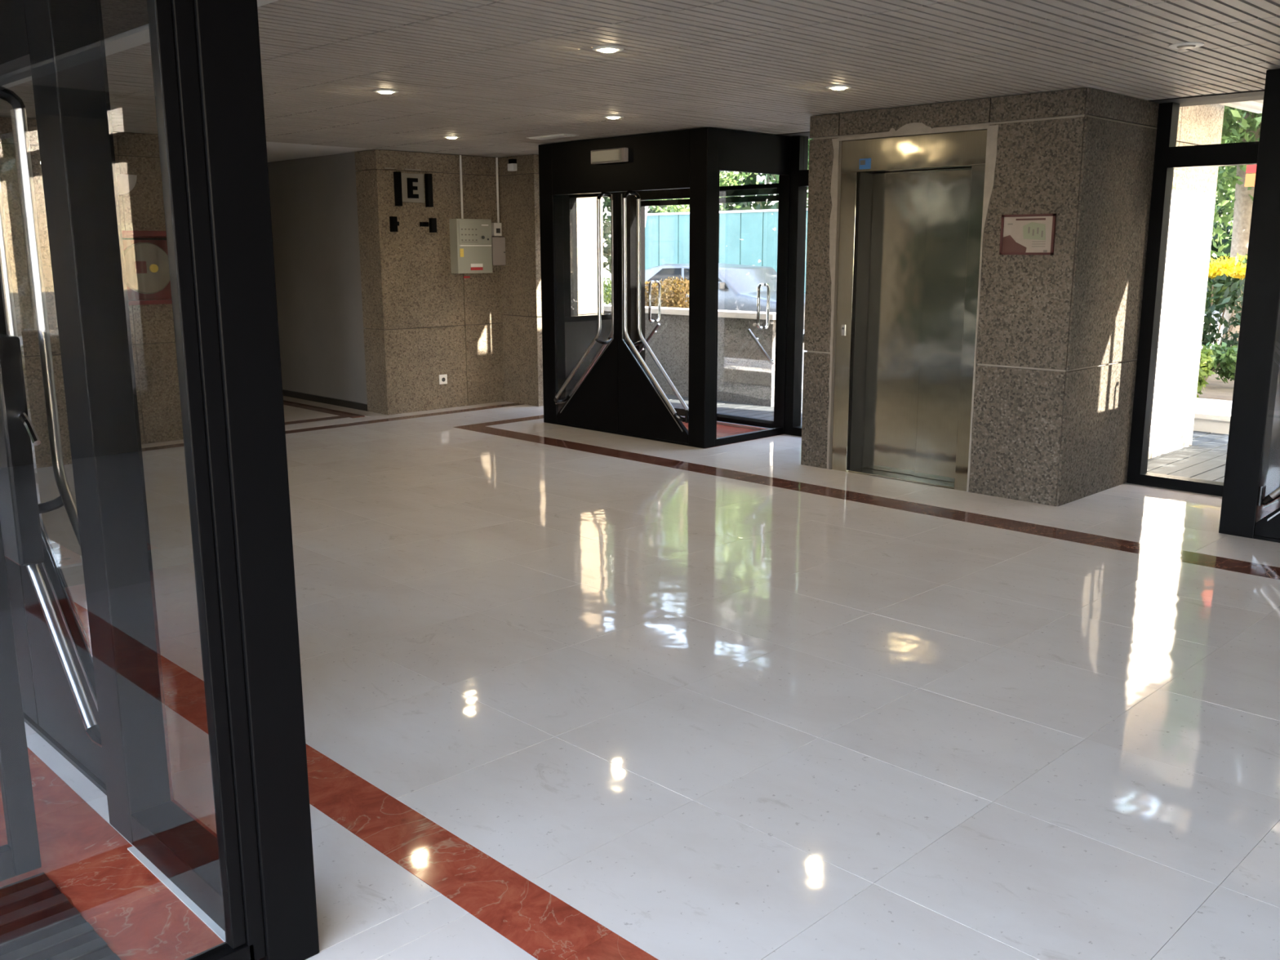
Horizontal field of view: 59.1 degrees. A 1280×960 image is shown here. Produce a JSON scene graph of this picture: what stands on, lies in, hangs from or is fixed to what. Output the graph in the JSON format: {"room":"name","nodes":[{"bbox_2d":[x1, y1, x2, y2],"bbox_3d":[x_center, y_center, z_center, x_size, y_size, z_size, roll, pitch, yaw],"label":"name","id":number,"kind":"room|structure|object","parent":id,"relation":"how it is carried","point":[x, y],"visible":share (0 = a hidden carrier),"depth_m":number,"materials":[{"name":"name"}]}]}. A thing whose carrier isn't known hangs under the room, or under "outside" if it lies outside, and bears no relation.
{"room":"building lobby","nodes":[
{"label":"building lobby","id":0,"kind":"room"},
{"bbox_2d":[0,116,183,468],"bbox_3d":[-6.579,-1.669,9.438,4.800,2.820,4.120,-11,16,-43],"label":"wall","id":1,"kind":"structure","parent":0,"point":[142,208],"depth_m":9.32,"materials":[{"name":"brown"}]},
{"bbox_2d":[100,0,148,39],"bbox_3d":[-1.133,-1.498,2.083,2.580,0.195,14.920,-11,16,-43],"label":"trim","id":2,"kind":"structure","parent":1,"relation":"attached to","point":[118,16],"depth_m":4.70,"materials":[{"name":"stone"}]},
{"bbox_2d":[116,173,136,195],"bbox_3d":[-4.281,-2.440,9.329,0.290,0.160,0.122,-11,16,-43],"label":"wall sconce","id":3,"kind":"object","parent":1,"relation":"attached to","point":[126,183],"visible":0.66,"depth_m":9.32,"materials":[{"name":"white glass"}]},
{"bbox_2d":[1,0,278,88],"bbox_3d":[-0.154,-1.651,3.038,0.170,0.140,14.920,-11,16,-43],"label":"trim","id":4,"kind":"structure","parent":1,"relation":"attached to","point":[138,36],"depth_m":5.20,"materials":[{"name":"grey"}]},
{"bbox_2d":[121,230,172,305],"bbox_3d":[-4.174,-1.795,9.555,0.560,0.610,0.140,-11,16,-43],"label":"cabinet","id":5,"kind":"object","parent":1,"relation":"attached to","point":[145,252],"visible":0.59,"depth_m":9.54,"materials":[{"name":"red metal"}]},
{"bbox_2d":[266,141,374,162],"bbox_3d":[-4.518,-3.453,11.626,1.950,0.210,3.660,-11,16,-43],"label":"trim","id":6,"kind":"structure","parent":1,"relation":"attached to","point":[276,151],"depth_m":11.15,"materials":[{"name":"white"}]},
{"bbox_2d":[267,152,367,404],"bbox_3d":[-3.881,-2.233,12.708,0.200,2.605,3.190,-11,16,-43],"label":"wall","id":7,"kind":"structure","parent":0,"point":[313,206],"depth_m":12.13,"materials":[{"name":"grey paint"}]},
{"bbox_2d":[282,389,367,411],"bbox_3d":[-3.958,-0.977,12.891,0.015,0.070,3.180,-11,16,-43],"label":"baseboard","id":8,"kind":"structure","parent":7,"relation":"attached to","point":[362,406],"depth_m":12.37,"materials":[{"name":"grey metal"}]},
{"bbox_2d":[354,149,603,414],"bbox_3d":[-1.625,-2.203,11.998,2.455,2.820,0.980,-11,16,-43],"label":"wall","id":9,"kind":"structure","parent":0,"point":[423,321],"depth_m":11.78,"materials":[{"name":"brown stone"}]},
{"bbox_2d":[389,216,436,232],"bbox_3d":[-2.280,-2.570,11.368,0.525,0.150,0.050,-11,16,-43],"label":"wall sign","id":10,"kind":"object","parent":9,"relation":"attached to","point":[393,223],"depth_m":11.45,"materials":[{"name":"black paint"}]},
{"bbox_2d":[393,171,433,207],"bbox_3d":[-2.267,-2.908,11.307,0.418,0.330,0.058,-11,16,-43],"label":"sign","id":11,"kind":"object","parent":9,"relation":"attached to","point":[408,188],"depth_m":11.29,"materials":[{"name":"black paint"}]},
{"bbox_2d":[439,374,447,384],"bbox_3d":[-2.074,-1.061,11.908,0.098,0.100,0.015,-11,16,-43],"label":"wall outlet","id":12,"kind":"object","parent":9,"relation":"attached to","point":[442,378],"visible":1,"depth_m":11.90,"materials":[{"name":"white plastic"}]},
{"bbox_2d":[459,155,463,218],"bbox_3d":[-1.853,-3.038,11.721,0.020,0.642,0.020,-5,12,-22],"label":"cable conduit","id":13,"kind":"object","parent":9,"relation":"attached to","point":[460,162],"visible":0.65,"depth_m":11.71,"materials":[{"name":"white plastic"}]},
{"bbox_2d":[448,218,492,273],"bbox_3d":[-1.764,-2.450,11.845,0.446,0.557,0.147,-11,16,-43],"label":"panel","id":14,"kind":"object","parent":9,"relation":"attached to","point":[470,239],"visible":1,"depth_m":11.77,"materials":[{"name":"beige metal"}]},
{"bbox_2d":[491,222,502,235],"bbox_3d":[-1.536,-2.681,12.091,0.105,0.140,0.060,-11,16,-43],"label":"wall switch","id":15,"kind":"object","parent":9,"relation":"attached to","point":[496,229],"visible":0.83,"depth_m":12.06,"materials":[{"name":"white plastic"}]},
{"bbox_2d":[495,157,499,222],"bbox_3d":[-1.519,-3.089,12.047,0.020,0.673,0.020,-5,12,-22],"label":"cable conduit","id":16,"kind":"object","parent":9,"relation":"attached to","point":[496,158],"visible":1,"depth_m":12.04,"materials":[{"name":"white plastic"}]},
{"bbox_2d":[491,236,506,265],"bbox_3d":[-1.536,-2.453,12.113,0.174,0.296,0.093,-11,16,-43],"label":"electrical box","id":17,"kind":"object","parent":9,"relation":"attached to","point":[498,242],"visible":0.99,"depth_m":12.08,"materials":[{"name":"grey metal"}]},
{"bbox_2d":[507,159,517,171],"bbox_3d":[-1.337,-3.295,11.823,0.054,0.120,0.100,-11,16,-43],"label":"sensor","id":18,"kind":"object","parent":9,"relation":"attached to","point":[512,166],"visible":1,"depth_m":11.80,"materials":[{"name":"white plastic"}]},
{"bbox_2d":[568,191,622,315],"bbox_3d":[-0.454,-2.064,11.843,0.120,2.605,0.916,-11,16,-43],"label":"window","id":19,"kind":"structure","parent":9,"relation":"in","point":[572,197],"depth_m":12.03,"materials":[{"name":"glass"}]},
{"bbox_2d":[0,395,1279,959],"bbox_3d":[-0.190,0.557,6.015,8.750,0.200,18.700,-11,16,-43],"label":"floor","id":20,"kind":"structure","parent":0,"point":[569,693],"depth_m":4.08,"materials":[{"name":"beige tile"}]},
{"bbox_2d":[0,872,120,959],"bbox_3d":[-1.694,1.183,2.432,1.000,0.014,0.760,-11,16,-43],"label":"door mat","id":21,"kind":"object","parent":20,"relation":"on","point":[37,922],"visible":1,"depth_m":2.79,"materials":[{"name":"black plastic"}]},
{"bbox_2d":[0,0,319,959],"bbox_3d":[-2.563,-0.303,3.257,1.521,2.600,3.702,-11,16,-43],"label":"entrance vestibule","id":22,"kind":"object","parent":20,"relation":"on","point":[101,706],"visible":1,"depth_m":2.80,"materials":[{"name":"black paint"}]},
{"bbox_2d":[127,845,225,942],"bbox_3d":[-1.202,1.082,2.950,0.018,0.005,0.660,-11,16,-43],"label":"trim","id":23,"kind":"structure","parent":20,"relation":"on","point":[135,851],"depth_m":2.95,"materials":[{"name":"grey"}]},
{"bbox_2d":[538,127,791,448],"bbox_3d":[0.225,-1.771,10.415,1.364,2.600,2.110,-11,16,-43],"label":"entrance vestibule","id":24,"kind":"object","parent":20,"relation":"on","point":[597,376],"visible":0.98,"depth_m":10.01,"materials":[{"name":"black paint"}]},
{"bbox_2d":[591,147,628,164],"bbox_3d":[-0.276,-2.809,9.793,0.073,0.115,0.430,-11,16,-43],"label":"emergency light","id":25,"kind":"object","parent":24,"relation":"attached to","point":[619,154],"visible":1,"depth_m":9.73,"materials":[{"name":"white plastic"}]},
{"bbox_2d":[1218,68,1279,542],"bbox_3d":[4.631,-0.906,6.138,1.504,2.600,2.110,-11,16,-43],"label":"entrance vestibule","id":26,"kind":"object","parent":20,"relation":"on","point":[1251,482],"visible":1,"depth_m":6.41,"materials":[{"name":"black paint"}]},
{"bbox_2d":[0,0,1279,157],"bbox_3d":[2.030,-2.109,5.160,6.010,0.141,14.940,-11,16,-43],"label":"ceiling","id":27,"kind":"structure","parent":0,"point":[494,75],"depth_m":5.94,"materials":[{"name":"grey metal"}]},
{"bbox_2d":[373,88,398,93],"bbox_3d":[-1.568,-2.393,6.969,0.156,0.016,0.156,-11,16,-43],"label":"recessed light","id":28,"kind":"object","parent":27,"relation":"in","point":[382,91],"visible":1,"depth_m":6.94,"materials":[{"name":"grey"}]},
{"bbox_2d":[442,135,460,138],"bbox_3d":[-1.634,-2.974,9.810,0.156,0.016,0.156,-11,16,-43],"label":"recessed light","id":29,"kind":"object","parent":27,"relation":"in","point":[448,136],"visible":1,"depth_m":9.78,"materials":[{"name":"grey"}]},
{"bbox_2d":[527,133,579,139],"bbox_3d":[-0.758,-2.969,9.777,0.180,0.010,0.500,-11,16,-43],"label":"ceiling vent","id":30,"kind":"object","parent":27,"relation":"in","point":[557,135],"visible":1,"depth_m":9.72,"materials":[{"name":"grey metal"}]},
{"bbox_2d":[591,45,623,53],"bbox_3d":[-0.156,-2.100,5.519,0.156,0.016,0.156,-11,16,-43],"label":"recessed light","id":31,"kind":"object","parent":27,"relation":"in","point":[607,49],"visible":1,"depth_m":5.49,"materials":[{"name":"grey"}]},
{"bbox_2d":[602,115,623,119],"bbox_3d":[-0.198,-2.677,8.342,0.156,0.016,0.156,-11,16,-43],"label":"recessed light","id":32,"kind":"object","parent":27,"relation":"in","point":[611,117],"visible":1,"depth_m":8.31,"materials":[{"name":"grey"}]},
{"bbox_2d":[825,84,851,89],"bbox_3d":[1.203,-2.373,6.840,0.156,0.016,0.156,-11,16,-43],"label":"recessed light","id":33,"kind":"object","parent":27,"relation":"in","point":[837,86],"visible":1,"depth_m":6.81,"materials":[{"name":"grey"}]},
{"bbox_2d":[1168,41,1204,48],"bbox_3d":[2.638,-2.092,5.454,0.156,0.016,0.156,-11,16,-43],"label":"recessed light","id":34,"kind":"object","parent":27,"relation":"in","point":[1193,44],"visible":1,"depth_m":5.42,"materials":[{"name":"grey metal"}]},
{"bbox_2d":[800,88,1159,506],"bbox_3d":[2.470,-1.347,8.303,1.376,2.605,2.090,-11,16,-43],"label":"wall","id":35,"kind":"structure","parent":0,"point":[1057,339],"depth_m":7.43,"materials":[{"name":"stone"}]},
{"bbox_2d":[784,135,808,436],"bbox_3d":[1.707,-1.630,9.699,0.120,2.605,1.006,-11,16,-43],"label":"window","id":36,"kind":"structure","parent":35,"relation":"in","point":[799,177],"depth_m":9.97,"materials":[{"name":"black paint"}]},
{"bbox_2d":[829,128,986,491],"bbox_3d":[1.970,-1.206,8.100,0.346,2.412,1.186,-11,16,-43],"label":"elevator","id":37,"kind":"object","parent":35,"relation":"attached to","point":[910,207],"visible":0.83,"depth_m":8.13,"materials":[{"name":"metal"}]},
{"bbox_2d":[859,160,865,164],"bbox_3d":[1.585,-2.260,8.040,0.001,0.033,0.045,-11,16,-43],"label":"print","id":38,"kind":"object","parent":37,"relation":"attached to","point":[861,162],"depth_m":8.04,"materials":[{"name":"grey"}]},
{"bbox_2d":[777,89,1264,138],"bbox_3d":[3.556,-2.538,7.614,0.460,0.007,12.340,-11,16,-43],"label":"trim","id":39,"kind":"structure","parent":35,"relation":"attached to","point":[1251,95],"depth_m":7.40,"materials":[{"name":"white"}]},
{"bbox_2d":[999,213,1056,254],"bbox_3d":[2.482,-1.573,7.239,0.018,0.254,0.363,-11,16,-43],"label":"notice","id":40,"kind":"object","parent":35,"relation":"attached to","point":[1026,233],"visible":1,"depth_m":7.23,"materials":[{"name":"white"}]},
{"bbox_2d":[1126,102,1258,496],"bbox_3d":[3.877,-1.195,7.545,0.120,2.605,0.983,-11,16,-43],"label":"window","id":41,"kind":"structure","parent":35,"relation":"in","point":[1168,157],"depth_m":7.76,"materials":[{"name":"black paint"}]},
{"bbox_2d":[1147,103,1224,458],"bbox_3d":[3.984,-1.597,8.949,1.720,2.870,0.385,-11,16,-43],"label":"pillar","id":42,"kind":"structure","parent":0,"point":[1193,193],"depth_m":9.09,"materials":[{"name":"white"}]},
{"bbox_2d":[1244,164,1256,186],"bbox_3d":[6.882,-2.274,12.761,0.082,2.620,0.270,-11,16,-43],"label":"street sign","id":43,"kind":"object","parent":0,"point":[1250,179],"visible":0.15,"depth_m":12.57,"materials":[{"name":"multicoloured metal"}]},
{"label":"outside","id":44,"kind":"structure","parent":0,"visible":0},
{"bbox_2d":[603,273,1224,389],"bbox_3d":[-7.022,0.530,7.371,120.000,0.540,100.000,-11,16,-43],"label":"ground","id":45,"kind":"structure","parent":44,"point":[605,275],"depth_m":24.73,"materials":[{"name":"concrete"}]},
{"bbox_2d":[603,277,611,304],"bbox_3d":[-1.069,-2.998,19.278,1.160,1.512,1.965,-10,15,-41],"label":"shrub","id":46,"kind":"object","parent":45,"relation":"on","point":[607,292],"visible":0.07,"depth_m":18.92,"materials":[{"name":"green plant"}]},
{"bbox_2d":[602,196,653,243],"bbox_3d":[-1.517,-8.089,29.143,5.119,7.599,4.132,-6,13,-26],"label":"tree","id":47,"kind":"object","parent":45,"relation":"on","point":[605,203],"visible":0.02,"depth_m":29.17,"materials":[{"name":"green plant"}]},
{"bbox_2d":[644,206,648,226],"bbox_3d":[-0.049,-4.795,25.219,0.060,2.614,0.658,-11,16,-43],"label":"leaning pole","id":48,"kind":"object","parent":45,"relation":"on","point":[646,207],"visible":0.02,"depth_m":24.79,"materials":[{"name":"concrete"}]},
{"bbox_2d":[644,276,688,308],"bbox_3d":[0.338,-2.484,17.274,0.841,1.299,1.484,-11,16,-43],"label":"shrub","id":49,"kind":"object","parent":45,"relation":"on","point":[673,291],"visible":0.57,"depth_m":16.90,"materials":[{"name":"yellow plant"}]},
{"bbox_2d":[601,304,776,406],"bbox_3d":[-4.999,-2.530,18.482,0.280,1.080,18.480,-11,16,-43],"label":"wall","id":50,"kind":"structure","parent":45,"relation":"on","point":[744,374],"depth_m":12.41,"materials":[{"name":"grey concrete"}]},
{"bbox_2d":[648,171,758,213],"bbox_3d":[1.690,-10.007,35.057,5.712,8.976,5.594,7,14,31],"label":"tree","id":51,"kind":"object","parent":45,"relation":"on","point":[677,208],"visible":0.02,"depth_m":34.96,"materials":[{"name":"green plant"}]},
{"bbox_2d":[644,262,805,342],"bbox_3d":[1.499,-3.329,21.218,1.800,1.437,4.211,-11,16,-43],"label":"car","id":52,"kind":"object","parent":45,"relation":"on","point":[738,284],"visible":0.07,"depth_m":20.35,"materials":[{"name":"grey paint"}]},
{"bbox_2d":[718,281,724,288],"bbox_3d":[1.403,-3.458,20.085,0.140,0.130,0.180,-11,16,-43],"label":"mirror","id":53,"kind":"object","parent":52,"relation":"attached to","point":[721,284],"depth_m":20.00,"materials":[{"name":"grey paint"}]},
{"bbox_2d":[644,208,807,293],"bbox_3d":[1.982,-4.658,24.855,0.090,2.470,6.800,-11,16,-43],"label":"hoarding","id":54,"kind":"object","parent":45,"relation":"on","point":[746,237],"visible":0.19,"depth_m":24.72,"materials":[{"name":"metal"}]},
{"bbox_2d":[759,138,813,208],"bbox_3d":[5.219,-8.026,27.225,5.774,8.217,5.108,-4,12,-17],"label":"tree","id":55,"kind":"object","parent":45,"relation":"on","point":[772,180],"visible":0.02,"depth_m":27.99,"materials":[{"name":"green plant"}]},
{"bbox_2d":[602,166,1235,284],"bbox_3d":[11.639,-14.258,38.862,7.247,18.468,78.728,-11,16,-43],"label":"trees","id":56,"kind":"object","parent":45,"relation":"on","point":[757,205],"visible":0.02,"depth_m":46.38,"materials":[{"name":"green plant"}]},
{"bbox_2d":[1192,397,1231,434],"bbox_3d":[8.216,-0.080,8.404,1.520,0.260,12.200,-11,16,-43],"label":"kerb","id":57,"kind":"object","parent":45,"relation":"on","point":[1211,415],"depth_m":10.40,"materials":[{"name":"concrete"}]},
{"bbox_2d":[1196,368,1234,400],"bbox_3d":[12.233,-0.485,10.792,7.600,0.080,18.000,-11,16,-43],"label":"planting bed","id":58,"kind":"object","parent":45,"relation":"on","point":[1217,389],"depth_m":13.58,"materials":[{"name":"beige concrete"}]},
{"bbox_2d":[1195,345,1216,398],"bbox_3d":[5.787,-1.125,12.081,0.529,0.695,0.752,-1,12,-3],"label":"leafy shrub","id":59,"kind":"object","parent":58,"relation":"on","point":[1206,362],"visible":0.12,"depth_m":11.80,"materials":[{"name":"green plant"}]},
{"bbox_2d":[1201,342,1237,383],"bbox_3d":[6.277,-1.258,12.806,0.501,0.669,1.683,-11,16,-43],"label":"shrub","id":60,"kind":"object","parent":58,"relation":"on","point":[1228,367],"visible":0.19,"depth_m":12.45,"materials":[{"name":"green plant"}]},
{"bbox_2d":[1199,273,1244,369],"bbox_3d":[8.194,-1.546,12.320,0.977,1.407,9.253,-11,16,-43],"label":"hedge","id":61,"kind":"object","parent":58,"relation":"on","point":[1208,319],"visible":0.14,"depth_m":13.47,"materials":[{"name":"green plant"}]},
{"bbox_2d":[1204,253,1247,380],"bbox_3d":[7.257,-2.053,14.288,1.156,1.621,1.709,-11,16,-43],"label":"flowering shrub","id":62,"kind":"object","parent":58,"relation":"on","point":[1234,268],"visible":0.35,"depth_m":13.86,"materials":[{"name":"green plant"}]},
{"bbox_2d":[1213,105,1262,359],"bbox_3d":[8.565,-5.298,15.302,3.907,7.630,4.126,9,15,39],"label":"tree","id":63,"kind":"object","parent":58,"relation":"on","point":[1247,128],"visible":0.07,"depth_m":15.58,"materials":[{"name":"green plant"}]},
{"bbox_2d":[1208,120,1237,262],"bbox_3d":[11.439,-7.398,20.121,6.119,9.804,6.003,-10,15,-39],"label":"tree","id":64,"kind":"object","parent":45,"relation":"on","point":[1226,219],"visible":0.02,"depth_m":19.70,"materials":[{"name":"green plant"}]},
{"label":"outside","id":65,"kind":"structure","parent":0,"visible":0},
{"bbox_2d":[665,389,1228,482],"bbox_3d":[3.988,-0.274,9.698,2.700,0.058,20.000,-11,16,-43],"label":"pavement","id":66,"kind":"structure","parent":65,"point":[1205,459],"depth_m":9.28,"materials":[{"name":"grey concrete"}]},
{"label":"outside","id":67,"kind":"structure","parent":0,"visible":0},
{"bbox_2d":[1218,99,1263,113],"bbox_3d":[5.237,-3.135,7.976,2.680,0.730,2.250,-11,16,-43],"label":"pergola","id":68,"kind":"object","parent":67,"point":[1255,106],"visible":0.06,"depth_m":8.96,"materials":[{"name":"concrete"}]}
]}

